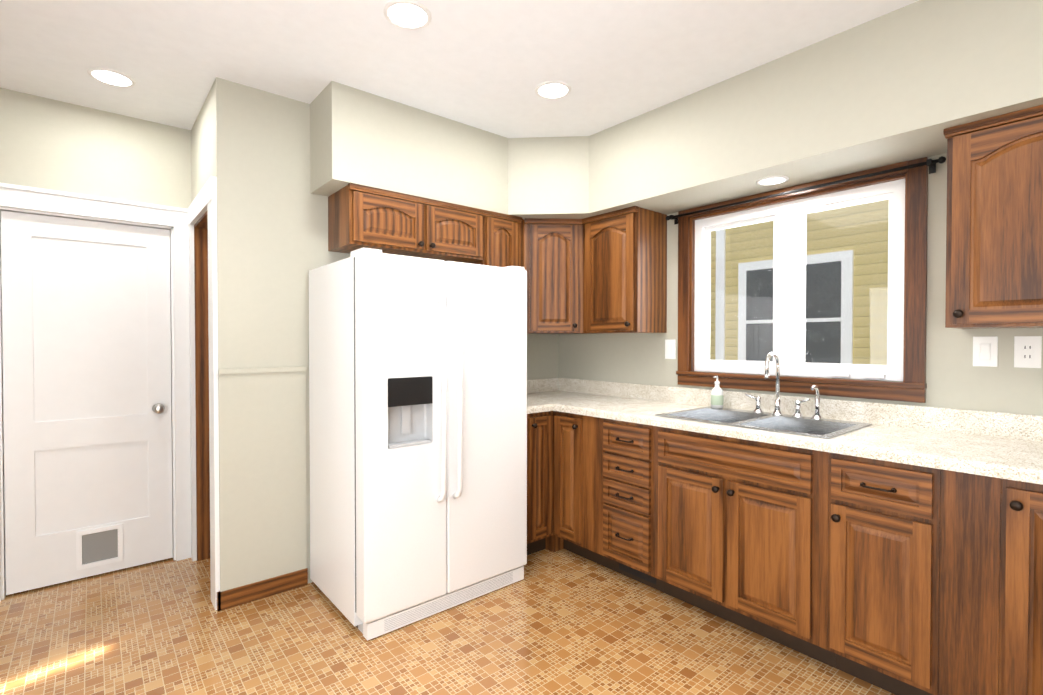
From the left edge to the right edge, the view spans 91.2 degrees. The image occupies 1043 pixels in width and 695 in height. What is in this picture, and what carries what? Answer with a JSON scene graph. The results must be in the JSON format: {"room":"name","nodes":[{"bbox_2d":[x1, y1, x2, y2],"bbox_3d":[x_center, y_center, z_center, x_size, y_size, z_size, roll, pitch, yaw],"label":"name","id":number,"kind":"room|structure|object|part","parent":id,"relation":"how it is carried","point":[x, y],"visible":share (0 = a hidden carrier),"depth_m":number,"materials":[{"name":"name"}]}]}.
{"room":"kitchen","nodes":[
{"label":"kitchen","id":0,"kind":"room"},
{"bbox_2d":[0,88,190,208],"bbox_3d":[-3.487,-0.005,2.006,3.950,2.625,0.120,-1,1,-40],"label":"wall","id":1,"kind":"structure","parent":0,"point":[47,143],"depth_m":2.84,"materials":[{"name":"paint"}]},
{"bbox_2d":[0,210,172,594],"bbox_3d":[-2.392,0.288,2.860,0.720,1.992,0.106,-1,1,-40],"label":"door","id":2,"kind":"structure","parent":1,"relation":"in","point":[86,348],"depth_m":2.85,"materials":[{"name":"paint"}]},
{"bbox_2d":[0,176,219,609],"bbox_3d":[-2.128,0.230,2.614,1.090,2.140,0.945,-1,1,-40],"label":"door frame","id":3,"kind":"structure","parent":1,"relation":"attached to","point":[42,201],"depth_m":3.08,"materials":[{"name":"white paint"}]},
{"bbox_2d":[191,87,211,202],"bbox_3d":[-1.755,-0.017,2.921,0.120,2.625,0.710,-1,1,-40],"label":"wall","id":4,"kind":"structure","parent":0,"point":[201,152],"depth_m":2.83,"materials":[{"name":"paint"}]},
{"bbox_2d":[212,77,558,582],"bbox_3d":[-0.638,-0.022,3.319,2.340,2.625,0.120,-1,1,-40],"label":"wall","id":5,"kind":"structure","parent":0,"point":[272,230],"depth_m":2.66,"materials":[{"name":"paint"}]},
{"bbox_2d":[217,568,307,610],"bbox_3d":[-1.369,1.254,2.698,0.429,0.090,0.114,-1,1,-40],"label":"baseboard","id":6,"kind":"structure","parent":5,"relation":"attached to","point":[237,596],"depth_m":2.64,"materials":[{"name":"brown wood"}]},
{"bbox_2d":[218,366,306,591],"bbox_3d":[-1.330,0.657,2.655,0.415,1.105,0.018,-1,1,-40],"label":"wainscoting","id":7,"kind":"structure","parent":5,"relation":"attached to","point":[262,474],"depth_m":2.65,"materials":[{"name":"paint"}]},
{"bbox_2d":[328,183,487,263],"bbox_3d":[-0.654,-0.692,3.005,0.845,0.303,0.323,-1,1,-40],"label":"upper cabinet","id":8,"kind":"object","parent":5,"relation":"attached to","point":[359,216],"depth_m":2.83,"materials":[{"name":"brown wood"}]},
{"bbox_2d":[476,211,519,266],"bbox_3d":[-0.219,-0.472,3.374,0.288,0.753,0.323,-1,1,-40],"label":"upper cabinet","id":9,"kind":"object","parent":5,"relation":"attached to","point":[503,229],"depth_m":3.25,"materials":[{"name":"brown wood"}]},
{"bbox_2d":[0,549,894,694],"bbox_3d":[-0.750,1.357,0.589,6.290,0.060,7.640,-1,1,-40],"label":"floor","id":10,"kind":"structure","parent":0,"point":[563,622],"depth_m":2.24,"materials":[{"name":"tile"}]},
{"bbox_2d":[309,248,526,640],"bbox_3d":[-0.539,0.426,2.787,0.950,1.743,0.781,-1,1,-40],"label":"refrigerator","id":11,"kind":"object","parent":10,"relation":"on","point":[332,417],"depth_m":2.47,"materials":[{"name":"white metal"}]},
{"bbox_3d":[-0.461,0.252,2.421,0.367,0.995,0.124,-1,1,-40],"label":"refrigerator panel","id":12,"kind":"part","parent":11,"relation":"part of","materials":[{"name":"white metal"}]},
{"bbox_3d":[-0.358,0.394,2.572,0.946,1.642,0.099,-1,1,-40],"label":"refrigerator door","id":13,"kind":"part","parent":11,"relation":"part of","materials":[{"name":"white metal"}]},
{"bbox_2d":[527,411,550,554],"bbox_3d":[-0.087,0.840,3.292,0.344,0.900,0.646,-1,1,-40],"label":"base cabinet","id":14,"kind":"object","parent":10,"relation":"on","point":[538,424],"depth_m":3.11,"materials":[{"name":"brown wood"}]},
{"bbox_2d":[527,382,550,413],"bbox_3d":[-0.119,0.318,3.288,0.300,0.142,0.605,-1,1,-40],"label":"countertop","id":15,"kind":"structure","parent":14,"relation":"on","point":[538,395],"depth_m":3.51,"materials":[{"name":"stone"}]},
{"bbox_2d":[527,378,1042,484],"bbox_3d":[1.165,0.328,2.496,0.644,0.142,3.470,-1,1,-40],"label":"countertop","id":16,"kind":"structure","parent":14,"relation":"on","point":[1009,446],"depth_m":2.20,"materials":[{"name":"stone"}]},
{"bbox_2d":[655,406,871,438],"bbox_3d":[1.156,0.447,2.509,0.525,0.194,0.820,-1,1,-40],"label":"sink","id":17,"kind":"object","parent":16,"relation":"in","point":[810,427],"visible":0.17,"depth_m":2.53,"materials":[{"name":"silver metal"}]},
{"bbox_2d":[711,376,722,408],"bbox_3d":[1.113,0.253,2.908,0.069,0.183,0.066,-1,1,-40],"label":"soap bottle","id":18,"kind":"object","parent":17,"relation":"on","point":[717,397],"visible":1,"depth_m":2.88,"materials":[{"name":"white plastic"}]},
{"bbox_2d":[745,352,822,419],"bbox_3d":[1.304,0.185,2.597,0.161,0.326,0.380,-1,1,-40],"label":"faucet","id":19,"kind":"object","parent":16,"relation":"on","point":[797,413],"visible":1,"depth_m":2.58,"materials":[{"name":"silver metal"}]},
{"bbox_2d":[551,411,590,559],"bbox_3d":[0.508,0.841,3.255,0.681,0.900,0.334,-1,1,-40],"label":"base cabinet","id":20,"kind":"object","parent":10,"relation":"on","point":[570,432],"depth_m":3.08,"materials":[{"name":"brown wood"}]},
{"bbox_2d":[591,416,718,595],"bbox_3d":[0.777,0.844,2.982,0.620,0.900,0.429,-1,1,-40],"label":"base cabinet","id":21,"kind":"object","parent":10,"relation":"on","point":[655,489],"depth_m":2.64,"materials":[{"name":"brown wood"}]},
{"bbox_2d":[815,450,978,694],"bbox_3d":[1.537,0.856,2.080,0.620,0.900,0.364,-1,1,-40],"label":"base cabinet","id":22,"kind":"object","parent":10,"relation":"on","point":[895,578],"depth_m":1.83,"materials":[{"name":"brown wood"}]},
{"bbox_2d":[991,477,1042,694],"bbox_3d":[1.907,0.862,1.641,0.620,0.900,0.476,-1,1,-40],"label":"base cabinet","id":23,"kind":"object","parent":10,"relation":"on","point":[1017,513],"depth_m":1.59,"materials":[{"name":"brown wood"}]},
{"bbox_2d":[0,0,918,137],"bbox_3d":[-0.750,-1.348,0.553,6.290,0.100,7.640,-1,1,-40],"label":"ceiling","id":24,"kind":"structure","parent":0,"point":[489,65],"depth_m":2.27,"materials":[{"name":"paint"}]},
{"bbox_2d":[87,67,135,86],"bbox_3d":[-2.006,-1.320,2.503,0.186,0.008,0.186,-1,1,-40],"label":"recessed light","id":25,"kind":"object","parent":24,"relation":"in","point":[112,77],"visible":1,"depth_m":2.50,"materials":[{"name":"white paint"}]},
{"bbox_2d":[383,0,430,29],"bbox_3d":[-0.450,-1.313,2.022,0.186,0.008,0.186,-1,1,-40],"label":"recessed light","id":26,"kind":"object","parent":24,"relation":"in","point":[409,14],"visible":1,"depth_m":2.02,"materials":[{"name":"white paint"}]},
{"bbox_2d":[535,81,570,98],"bbox_3d":[0.163,-1.322,2.629,0.186,0.008,0.186,-1,1,-40],"label":"recessed light","id":27,"kind":"object","parent":24,"relation":"in","point":[553,89],"visible":1,"depth_m":2.62,"materials":[{"name":"white paint"}]},
{"bbox_2d":[310,0,1042,218],"bbox_3d":[1.396,-1.064,1.233,1.895,0.485,5.670,-1,1,-40],"label":"soffit","id":28,"kind":"structure","parent":0,"point":[912,81],"depth_m":2.50,"materials":[{"name":"paint"}]},
{"bbox_2d":[756,176,788,184],"bbox_3d":[1.260,-0.836,2.567,0.146,0.008,0.146,-1,1,-40],"label":"recessed light","id":29,"kind":"object","parent":28,"relation":"attached to","point":[772,180],"visible":1,"depth_m":2.56,"materials":[{"name":"white paint"}]},
{"bbox_2d":[559,153,1042,415],"bbox_3d":[2.167,-0.003,1.896,0.120,2.625,5.910,-1,1,-40],"label":"wall","id":30,"kind":"structure","parent":0,"point":[956,378],"depth_m":2.23,"materials":[{"name":"paint"}]},
{"bbox_2d":[520,217,575,333],"bbox_3d":[0.215,-0.475,3.600,0.663,0.753,0.538,-1,1,-40],"label":"upper cabinet","id":31,"kind":"object","parent":30,"relation":"attached to","point":[547,246],"depth_m":3.38,"materials":[{"name":"brown wood"}]},
{"bbox_2d":[576,206,666,333],"bbox_3d":[0.624,-0.472,3.330,0.385,0.753,0.489,-1,1,-40],"label":"upper cabinet","id":32,"kind":"object","parent":30,"relation":"attached to","point":[605,273],"depth_m":3.20,"materials":[{"name":"brown wood"}]},
{"bbox_2d":[665,340,675,358],"bbox_3d":[0.945,0.011,3.247,0.011,0.124,0.076,-1,1,-40],"label":"light switch","id":33,"kind":"object","parent":30,"relation":"attached to","point":[670,349],"visible":1,"depth_m":3.24,"materials":[{"name":"white plastic"}]},
{"bbox_2d":[676,157,927,402],"bbox_3d":[1.419,-0.301,2.750,0.151,1.076,1.243,-1,1,-40],"label":"window unit","id":34,"kind":"structure","parent":30,"relation":"in","point":[789,283],"depth_m":2.67,"materials":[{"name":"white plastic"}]},
{"bbox_2d":[666,156,945,224],"bbox_3d":[1.353,-0.789,2.672,0.068,0.055,1.364,-1,1,-40],"label":"curtain rod","id":35,"kind":"object","parent":34,"relation":"attached to","point":[931,163],"visible":1,"depth_m":2.48,"materials":[{"name":"black metal"}]},
{"bbox_2d":[973,336,997,366],"bbox_3d":[1.907,0.017,2.103,0.011,0.124,0.076,-1,1,-40],"label":"light switch","id":36,"kind":"object","parent":30,"relation":"attached to","point":[985,351],"visible":1,"depth_m":2.10,"materials":[{"name":"white plastic"}]},
{"bbox_2d":[943,105,1042,328],"bbox_3d":[1.926,-0.452,1.831,0.324,0.753,0.582,-1,1,-40],"label":"upper cabinet","id":37,"kind":"object","parent":30,"relation":"attached to","point":[994,219],"depth_m":1.84,"materials":[{"name":"brown wood"}]},
{"bbox_2d":[1014,336,1041,367],"bbox_3d":[1.989,0.018,2.008,0.008,0.124,0.076,-1,1,-40],"label":"electrical outlet","id":38,"kind":"object","parent":30,"relation":"attached to","point":[1027,351],"visible":1,"depth_m":2.01,"materials":[{"name":"white plastic"}]},
{"label":"outside","id":39,"kind":"structure","parent":0,"visible":0},
{"bbox_3d":[2.239,2.817,5.086,4.010,0.100,15.000,-1,1,-40],"label":"ground","id":40,"kind":"structure","parent":39,"visible":0},
{"bbox_2d":[710,199,888,364],"bbox_3d":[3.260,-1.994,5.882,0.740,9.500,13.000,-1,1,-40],"label":"house","id":41,"kind":"structure","parent":40,"relation":"on","point":[814,349],"depth_m":5.44,"materials":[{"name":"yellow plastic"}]}
]}

